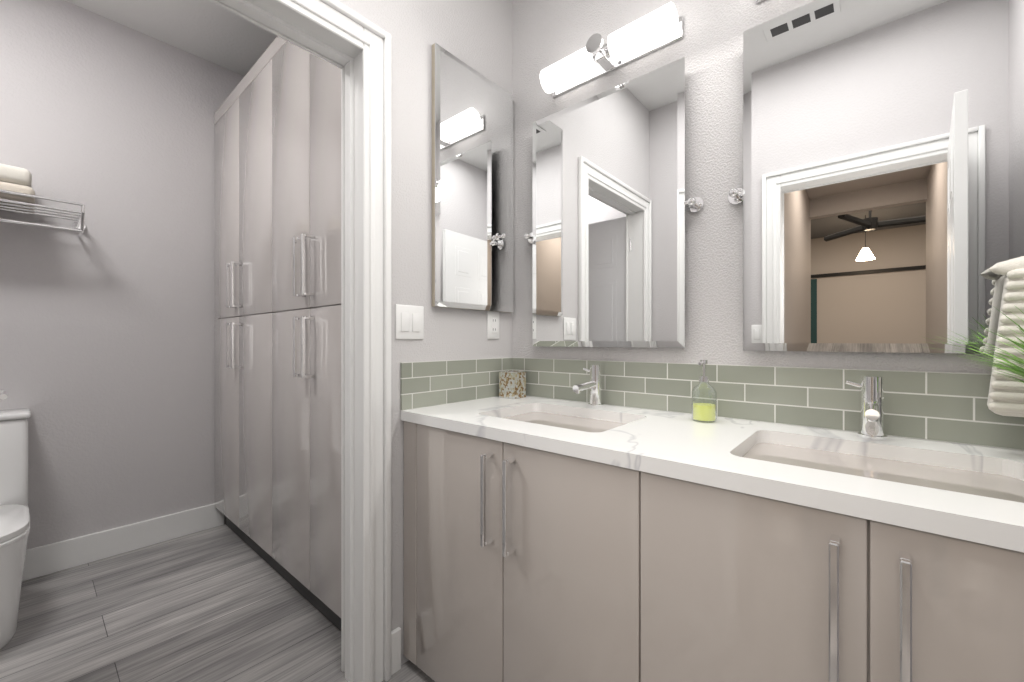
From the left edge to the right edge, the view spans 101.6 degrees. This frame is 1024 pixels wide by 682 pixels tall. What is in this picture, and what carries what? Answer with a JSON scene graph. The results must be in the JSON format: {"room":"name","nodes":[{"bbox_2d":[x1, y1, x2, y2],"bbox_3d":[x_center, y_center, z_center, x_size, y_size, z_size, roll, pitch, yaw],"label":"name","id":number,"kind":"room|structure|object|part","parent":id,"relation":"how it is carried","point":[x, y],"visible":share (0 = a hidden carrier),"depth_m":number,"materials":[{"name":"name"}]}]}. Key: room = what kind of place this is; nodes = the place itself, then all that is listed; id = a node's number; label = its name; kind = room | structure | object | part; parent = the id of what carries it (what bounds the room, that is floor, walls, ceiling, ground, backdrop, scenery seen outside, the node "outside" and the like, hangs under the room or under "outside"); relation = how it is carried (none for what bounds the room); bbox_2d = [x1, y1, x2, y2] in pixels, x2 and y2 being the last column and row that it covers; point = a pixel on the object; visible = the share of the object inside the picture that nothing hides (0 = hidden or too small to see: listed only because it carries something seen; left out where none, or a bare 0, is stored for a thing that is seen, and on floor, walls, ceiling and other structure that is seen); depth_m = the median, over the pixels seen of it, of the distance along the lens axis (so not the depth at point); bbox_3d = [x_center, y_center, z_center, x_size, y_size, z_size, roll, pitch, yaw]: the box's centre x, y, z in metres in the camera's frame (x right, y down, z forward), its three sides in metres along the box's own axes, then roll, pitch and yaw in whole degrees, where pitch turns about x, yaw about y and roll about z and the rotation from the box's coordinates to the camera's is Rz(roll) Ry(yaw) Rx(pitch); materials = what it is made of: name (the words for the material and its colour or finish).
{"room":"bathroom","nodes":[
{"label":"bathroom","id":0,"kind":"room"},
{"bbox_2d":[0,0,243,549],"bbox_3d":[-2.069,-0.275,2.255,0.120,2.770,2.120,0,0,41],"label":"wall","id":1,"kind":"structure","parent":0,"point":[107,319],"depth_m":2.15,"materials":[{"name":"grey paint"}]},
{"bbox_2d":[0,164,85,237],"bbox_3d":[-2.256,-0.627,1.762,0.241,0.241,0.654,0,0,41],"label":"towel shelf","id":2,"kind":"object","parent":1,"relation":"attached to","point":[17,192],"visible":1,"depth_m":1.81,"materials":[{"name":"silver metal"}]},
{"bbox_2d":[0,164,31,192],"bbox_3d":[-2.284,-0.711,1.718,0.187,0.075,0.405,0,0,41],"label":"towel","id":3,"kind":"object","parent":2,"relation":"on","point":[9,175],"depth_m":1.78,"materials":[{"name":"white fabric"}]},
{"bbox_2d":[0,164,35,210],"bbox_3d":[-2.284,-0.635,1.717,0.198,0.074,0.425,0,0,41],"label":"towel","id":4,"kind":"object","parent":2,"relation":"hanging from","point":[15,194],"depth_m":1.79,"materials":[{"name":"beige fabric"}]},
{"bbox_2d":[22,504,223,581],"bbox_3d":[-2.188,1.040,2.014,0.015,0.140,1.360,0,0,41],"label":"baseboard","id":5,"kind":"structure","parent":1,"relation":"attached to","point":[43,560],"depth_m":2.16,"materials":[{"name":"white wood"}]},
{"bbox_2d":[65,0,276,75],"bbox_3d":[-1.317,-1.710,-1.419,6.300,0.100,7.300,0,0,41],"label":"ceiling","id":6,"kind":"structure","parent":0,"point":[207,30],"depth_m":2.21,"materials":[{"name":"white paint"}]},
{"bbox_2d":[0,524,434,681],"bbox_3d":[-1.317,1.160,-1.419,6.300,0.100,7.300,0,0,41],"label":"floor","id":7,"kind":"structure","parent":0,"point":[224,603],"depth_m":1.64,"materials":[{"name":"grey wood"}]},
{"bbox_2d":[0,408,30,648],"bbox_3d":[-2.107,0.707,1.574,0.702,0.806,0.384,0,0,41],"label":"toilet","id":8,"kind":"object","parent":7,"relation":"on","point":[14,521],"visible":1,"depth_m":1.65,"materials":[{"name":"white ceramic"}]},
{"bbox_3d":[-2.292,0.542,1.734,0.207,0.415,0.370,0,0,41],"label":"tank","id":9,"kind":"part","parent":8,"relation":"part of","materials":[{"name":"white ceramic"}]},
{"bbox_3d":[-2.036,0.695,1.513,0.507,0.025,0.374,0,0,41],"label":"lid","id":10,"kind":"part","parent":8,"relation":"part of","materials":[{"name":"white ceramic"}]},
{"bbox_3d":[-2.290,0.322,1.733,0.216,0.024,0.384,0,0,41],"label":"tank lid","id":11,"kind":"part","parent":8,"relation":"part of","materials":[{"name":"white ceramic"}]},
{"bbox_3d":[-2.035,0.716,1.513,0.515,0.016,0.380,0,0,41],"label":"seat","id":12,"kind":"part","parent":8,"relation":"part of","materials":[{"name":"white ceramic"}]},
{"bbox_2d":[214,51,265,560],"bbox_3d":[-1.212,-0.126,2.457,0.903,2.470,0.686,0,0,41],"label":"tall cabinet","id":13,"kind":"object","parent":7,"relation":"on","point":[240,121],"depth_m":2.16,"materials":[{"name":"grey"}]},
{"bbox_3d":[-1.601,-0.710,2.353,0.442,1.156,0.020,0,0,41],"label":"door","id":14,"kind":"part","parent":13,"relation":"part of","materials":[{"name":"grey"}]},
{"bbox_3d":[-1.601,0.429,2.353,0.442,1.114,0.020,0,0,41],"label":"door","id":15,"kind":"part","parent":13,"relation":"part of","materials":[{"name":"grey"}]},
{"bbox_3d":[-1.481,-0.292,2.206,0.013,0.235,0.046,0,0,41],"label":"handle","id":16,"kind":"part","parent":13,"relation":"part of","materials":[{"name":"silver metal"}]},
{"bbox_3d":[-1.481,0.024,2.206,0.013,0.237,0.046,0,0,41],"label":"handle","id":17,"kind":"part","parent":13,"relation":"part of","materials":[{"name":"silver metal"}]},
{"bbox_3d":[-1.427,-0.292,2.159,0.013,0.235,0.046,0,0,41],"label":"handle","id":18,"kind":"part","parent":13,"relation":"part of","materials":[{"name":"silver metal"}]},
{"bbox_3d":[-1.427,0.024,2.159,0.013,0.237,0.046,0,0,41],"label":"handle","id":19,"kind":"part","parent":13,"relation":"part of","materials":[{"name":"silver metal"}]},
{"bbox_3d":[-1.260,-0.710,2.058,0.453,1.156,0.020,0,0,41],"label":"door","id":20,"kind":"part","parent":13,"relation":"part of","materials":[{"name":"grey"}]},
{"bbox_3d":[-1.260,0.429,2.058,0.453,1.114,0.020,0,0,41],"label":"door","id":21,"kind":"part","parent":13,"relation":"part of","materials":[{"name":"grey"}]},
{"bbox_2d":[266,36,301,594],"bbox_3d":[-0.723,-0.126,2.035,0.390,2.470,0.686,0,0,41],"label":"tall cabinet","id":22,"kind":"object","parent":7,"relation":"on","point":[277,308],"depth_m":1.82,"materials":[{"name":"grey"}]},
{"bbox_3d":[-0.940,-0.710,1.782,0.387,1.156,0.020,0,0,41],"label":"door","id":23,"kind":"part","parent":22,"relation":"part of","materials":[{"name":"grey"}]},
{"bbox_3d":[-0.940,0.429,1.782,0.387,1.114,0.020,0,0,41],"label":"door","id":24,"kind":"part","parent":22,"relation":"part of","materials":[{"name":"grey"}]},
{"bbox_3d":[-0.841,-0.292,1.653,0.013,0.235,0.046,0,0,41],"label":"handle","id":25,"kind":"part","parent":22,"relation":"part of","materials":[{"name":"silver metal"}]},
{"bbox_3d":[-0.841,0.024,1.653,0.013,0.237,0.046,0,0,41],"label":"handle","id":26,"kind":"part","parent":22,"relation":"part of","materials":[{"name":"silver metal"}]},
{"bbox_2d":[302,49,340,630],"bbox_3d":[-0.449,-0.126,1.798,0.334,2.470,0.686,0,0,41],"label":"tall cabinet","id":27,"kind":"object","parent":7,"relation":"on","point":[321,79],"depth_m":1.58,"materials":[{"name":"grey"}]},
{"bbox_3d":[-0.786,-0.292,1.607,0.013,0.235,0.046,0,0,41],"label":"handle","id":28,"kind":"part","parent":27,"relation":"part of","materials":[{"name":"silver metal"}]},
{"bbox_3d":[-0.786,0.024,1.607,0.013,0.237,0.046,0,0,41],"label":"handle","id":29,"kind":"part","parent":27,"relation":"part of","materials":[{"name":"silver metal"}]},
{"bbox_3d":[-0.667,-0.710,1.547,0.327,1.156,0.020,0,0,41],"label":"door","id":30,"kind":"part","parent":27,"relation":"part of","materials":[{"name":"grey"}]},
{"bbox_3d":[-0.667,0.429,1.547,0.327,1.114,0.020,0,0,41],"label":"door","id":31,"kind":"part","parent":27,"relation":"part of","materials":[{"name":"grey"}]},
{"bbox_2d":[401,416,1023,681],"bbox_3d":[0.439,0.689,1.082,1.685,0.839,0.612,0,0,41],"label":"bathroom vanity","id":32,"kind":"object","parent":7,"relation":"on","point":[595,539],"depth_m":0.84,"materials":[{"name":"beige"}]},
{"bbox_3d":[-0.166,0.676,1.265,0.384,0.804,0.019,0,0,41],"label":"door","id":33,"kind":"part","parent":32,"relation":"part of","materials":[{"name":"beige"}]},
{"bbox_3d":[-0.069,0.432,1.142,0.012,0.249,0.042,0,0,41],"label":"handle","id":34,"kind":"part","parent":32,"relation":"part of","materials":[{"name":"silver metal"}]},
{"bbox_3d":[-0.008,0.432,1.090,0.012,0.249,0.042,0,0,41],"label":"handle","id":35,"kind":"part","parent":32,"relation":"part of","materials":[{"name":"silver metal"}]},
{"bbox_3d":[0.128,0.676,1.012,0.384,0.804,0.019,0,0,41],"label":"door","id":36,"kind":"part","parent":32,"relation":"part of","materials":[{"name":"beige"}]},
{"bbox_2d":[401,396,1023,539],"bbox_3d":[0.449,0.253,1.093,1.686,0.033,0.581,0,0,41],"label":"countertop","id":37,"kind":"structure","parent":32,"relation":"on","point":[674,441],"depth_m":0.91,"materials":[{"name":"white stone"}]},
{"bbox_2d":[499,370,525,398],"bbox_3d":[0.002,0.181,1.755,0.084,0.110,0.084,0,0,41],"label":"tumbler","id":38,"kind":"object","parent":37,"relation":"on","point":[512,384],"visible":0.98,"depth_m":1.73,"materials":[{"name":"stone"}]},
{"bbox_2d":[501,408,620,431],"bbox_3d":[0.157,0.337,1.342,0.476,0.158,0.355,0,0,41],"label":"sink","id":39,"kind":"object","parent":37,"relation":"in","point":[546,415],"depth_m":1.45,"materials":[{"name":"white ceramic"}]},
{"bbox_2d":[573,364,604,407],"bbox_3d":[0.261,0.162,1.486,0.080,0.150,0.164,0,0,41],"label":"faucet","id":40,"kind":"object","parent":37,"relation":"on","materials":[{"name":"silver metal"}]},
{"bbox_2d":[692,360,716,422],"bbox_3d":[0.568,0.146,1.236,0.068,0.180,0.074,0,0,41],"label":"soap dispenser","id":41,"kind":"object","parent":37,"relation":"on","point":[704,412],"visible":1,"depth_m":1.22,"materials":[{"name":"clear glass"}]},
{"bbox_2d":[692,381,716,422],"bbox_3d":[0.570,0.178,1.239,0.068,0.116,0.068,0,0,41],"label":"bottle","id":42,"kind":"object","parent":41,"relation":"attached to","point":[701,412],"depth_m":1.22,"materials":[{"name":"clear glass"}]},
{"bbox_2d":[845,376,888,439],"bbox_3d":[0.837,0.162,0.988,0.080,0.150,0.164,0,0,41],"label":"faucet","id":43,"kind":"object","parent":37,"relation":"on","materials":[{"name":"silver metal"}]},
{"bbox_2d":[745,436,1023,495],"bbox_3d":[0.727,0.337,0.849,0.476,0.158,0.355,0,0,41],"label":"sink","id":44,"kind":"object","parent":37,"relation":"in","point":[979,477],"depth_m":0.90,"materials":[{"name":"white ceramic"}]},
{"bbox_2d":[923,305,1023,383],"bbox_3d":[0.900,0.074,0.658,0.401,0.324,0.357,0,0,41],"label":"plant","id":45,"kind":"object","parent":37,"relation":"on","point":[1016,369],"visible":1,"depth_m":0.76,"materials":[{"name":"green plant"}]},
{"bbox_3d":[0.413,0.676,0.766,0.364,0.804,0.019,0,0,41],"label":"door","id":46,"kind":"part","parent":32,"relation":"part of","materials":[{"name":"beige"}]},
{"bbox_3d":[0.502,0.432,0.650,0.012,0.249,0.042,0,0,41],"label":"handle","id":47,"kind":"part","parent":32,"relation":"part of","materials":[{"name":"silver metal"}]},
{"bbox_3d":[0.562,0.432,0.597,0.012,0.249,0.042,0,0,41],"label":"handle","id":48,"kind":"part","parent":32,"relation":"part of","materials":[{"name":"silver metal"}]},
{"bbox_3d":[0.698,0.676,0.520,0.384,0.804,0.019,0,0,41],"label":"door","id":49,"kind":"part","parent":32,"relation":"part of","materials":[{"name":"beige"}]},
{"bbox_2d":[337,0,511,664],"bbox_3d":[-0.541,-0.275,1.332,0.120,2.770,1.520,0,0,41],"label":"wall","id":50,"kind":"structure","parent":0,"point":[476,35],"depth_m":1.48,"materials":[{"name":"grey paint"}]},
{"bbox_2d":[208,0,341,67],"bbox_3d":[-0.821,-0.950,1.110,0.013,0.072,0.766,0,0,41],"label":"bead","id":51,"kind":"object","parent":50,"relation":"attached to","point":[247,18],"visible":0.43,"depth_m":1.24,"materials":[{"name":"white"}]},
{"bbox_2d":[221,0,353,64],"bbox_3d":[-0.783,-0.914,1.079,0.035,0.013,0.778,0,0,41],"label":"door frame","id":52,"kind":"object","parent":50,"relation":"attached to","point":[267,18],"visible":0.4,"depth_m":1.22,"materials":[{"name":"white"}]},
{"bbox_2d":[217,0,383,681],"bbox_3d":[-0.745,0.062,1.089,0.137,2.096,0.844,0,0,41],"label":"door frame","id":53,"kind":"structure","parent":50,"relation":"attached to","point":[378,41],"depth_m":1.34,"materials":[{"name":"white wood"}]},
{"bbox_3d":[-0.770,-0.930,1.067,0.128,0.020,0.778,0,0,41],"label":"door jamb","id":54,"kind":"part","parent":53,"relation":"part of","materials":[{"name":"white wood"}]},
{"bbox_2d":[291,0,369,45],"bbox_3d":[-0.718,-0.943,1.021,0.019,0.018,0.806,0,0,41],"label":"bead","id":55,"kind":"object","parent":50,"relation":"attached to","point":[329,19],"visible":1,"depth_m":1.23,"materials":[{"name":"white"}]},
{"bbox_2d":[341,66,344,671],"bbox_3d":[-0.547,0.062,1.427,0.013,2.096,0.072,0,0,41],"label":"bead","id":56,"kind":"object","parent":50,"relation":"attached to","point":[343,369],"visible":0.23,"depth_m":1.40,"materials":[{"name":"white"}]},
{"bbox_2d":[345,61,353,681],"bbox_3d":[-0.533,0.101,1.368,0.035,2.018,0.013,0,0,41],"label":"door frame","id":57,"kind":"object","parent":50,"relation":"attached to","point":[349,371],"visible":1,"depth_m":1.36,"materials":[{"name":"white"}]},
{"bbox_2d":[320,0,384,38],"bbox_3d":[-0.716,-0.997,1.020,0.024,0.022,0.910,0,0,41],"label":"band","id":58,"kind":"object","parent":50,"relation":"attached to","point":[351,14],"visible":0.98,"depth_m":1.28,"materials":[{"name":"white"}]},
{"bbox_2d":[370,41,374,681],"bbox_3d":[-0.449,0.079,1.333,0.019,2.062,0.018,0,0,41],"label":"bead","id":59,"kind":"object","parent":50,"relation":"attached to","point":[372,361],"visible":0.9,"depth_m":1.32,"materials":[{"name":"white"}]},
{"bbox_2d":[383,32,390,681],"bbox_3d":[-0.411,0.051,1.372,0.024,2.118,0.022,0,0,41],"label":"door frame","id":60,"kind":"structure","parent":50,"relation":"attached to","point":[387,357],"depth_m":1.36,"materials":[{"name":"white"}]},
{"bbox_2d":[391,627,400,675],"bbox_3d":[-0.393,1.040,1.401,0.015,0.140,0.043,0,0,41],"label":"baseboard","id":61,"kind":"structure","parent":50,"relation":"attached to","point":[395,650],"depth_m":1.40,"materials":[{"name":"white wood"}]},
{"bbox_2d":[395,304,423,338],"bbox_3d":[-0.355,-0.065,1.451,0.006,0.118,0.116,0,0,41],"label":"light switch","id":62,"kind":"object","parent":50,"relation":"attached to","point":[410,310],"visible":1,"depth_m":1.45,"materials":[{"name":"white plastic"}]},
{"bbox_2d":[401,312,408,331],"bbox_3d":[-0.366,-0.065,1.431,0.004,0.066,0.033,0,0,41],"label":"switch rocker","id":63,"kind":"object","parent":62,"relation":"attached to","point":[404,321],"depth_m":1.43,"materials":[{"name":"white plastic"}]},
{"bbox_2d":[412,313,419,331],"bbox_3d":[-0.336,-0.065,1.466,0.004,0.066,0.033,0,0,41],"label":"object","id":64,"kind":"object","parent":62,"relation":"attached to","point":[415,322],"depth_m":1.46,"materials":[{"name":"white plastic"}]},
{"bbox_2d":[400,358,511,409],"bbox_3d":[-0.190,0.155,1.640,0.008,0.163,0.576,0,0,41],"label":"tile backsplash","id":65,"kind":"structure","parent":50,"relation":"attached to","point":[427,383],"depth_m":1.58,"materials":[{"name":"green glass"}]},
{"bbox_2d":[432,43,512,312],"bbox_3d":[-0.128,-0.603,1.669,0.064,0.954,0.434,0,0,41],"label":"medicine cabinet","id":66,"kind":"object","parent":50,"relation":"attached to","point":[472,188],"visible":0.98,"depth_m":1.64,"materials":[{"name":"silver metal"}]},
{"bbox_3d":[-0.040,-0.440,1.752,0.038,0.032,0.032,0,0,41],"label":"knob","id":67,"kind":"part","parent":66,"relation":"part of","materials":[{"name":"silver metal"}]},
{"bbox_2d":[487,311,498,338],"bbox_3d":[-0.078,-0.068,1.770,0.008,0.118,0.072,0,0,41],"label":"outlet","id":68,"kind":"object","parent":50,"relation":"attached to","point":[490,314],"depth_m":1.76,"materials":[{"name":"white plastic"}]},
{"bbox_2d":[512,0,993,373],"bbox_3d":[0.015,-0.275,1.936,3.692,2.770,0.120,0,0,41],"label":"wall","id":69,"kind":"structure","parent":0,"point":[708,46],"depth_m":1.35,"materials":[{"name":"grey paint"}]},
{"bbox_2d":[540,2,682,97],"bbox_3d":[0.326,-1.036,1.501,0.524,0.088,0.130,0,0,41],"label":"sconce","id":70,"kind":"object","parent":69,"relation":"attached to","point":[653,31],"visible":1,"depth_m":1.45,"materials":[{"name":"silver metal"}]},
{"bbox_2d":[524,57,703,347],"bbox_3d":[0.326,-0.445,1.549,0.715,0.934,0.059,0,0,41],"label":"mirror","id":71,"kind":"object","parent":69,"relation":"attached to","point":[606,237],"visible":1,"depth_m":1.50,"materials":[{"name":"clear glass"}]},
{"bbox_2d":[511,357,1023,449],"bbox_3d":[0.637,0.155,1.313,1.688,0.163,0.008,0,0,41],"label":"tile backsplash","id":72,"kind":"structure","parent":69,"relation":"attached to","point":[952,407],"depth_m":1.16,"materials":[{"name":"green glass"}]},
{"bbox_2d":[728,0,1023,353],"bbox_3d":[0.922,-0.442,1.034,0.716,0.940,0.059,0,0,41],"label":"mirror","id":73,"kind":"object","parent":69,"relation":"attached to","point":[880,195],"visible":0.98,"depth_m":1.03,"materials":[{"name":"clear glass"}]},
{"bbox_2d":[987,256,1023,416],"bbox_3d":[1.138,-0.080,0.805,0.306,0.469,0.122,0,0,41],"label":"towel","id":74,"kind":"object","parent":69,"relation":"attached to","point":[1005,397],"visible":0.85,"depth_m":0.84,"materials":[{"name":"white fabric"}]},
{"bbox_3d":[-1.031,0.085,0.764,0.128,2.050,0.020,0,0,41],"label":"door frame","id":75,"kind":"structure","parent":0,"visible":0},
{"bbox_2d":[0,389,8,399],"bbox_3d":[-1.353,0.099,1.024,0.765,2.007,0.141,0,0,41],"label":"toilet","id":76,"kind":"object","parent":75,"relation":"attached to","point":[4,394],"visible":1,"depth_m":1.20,"materials":[{"name":"white"}]}
]}

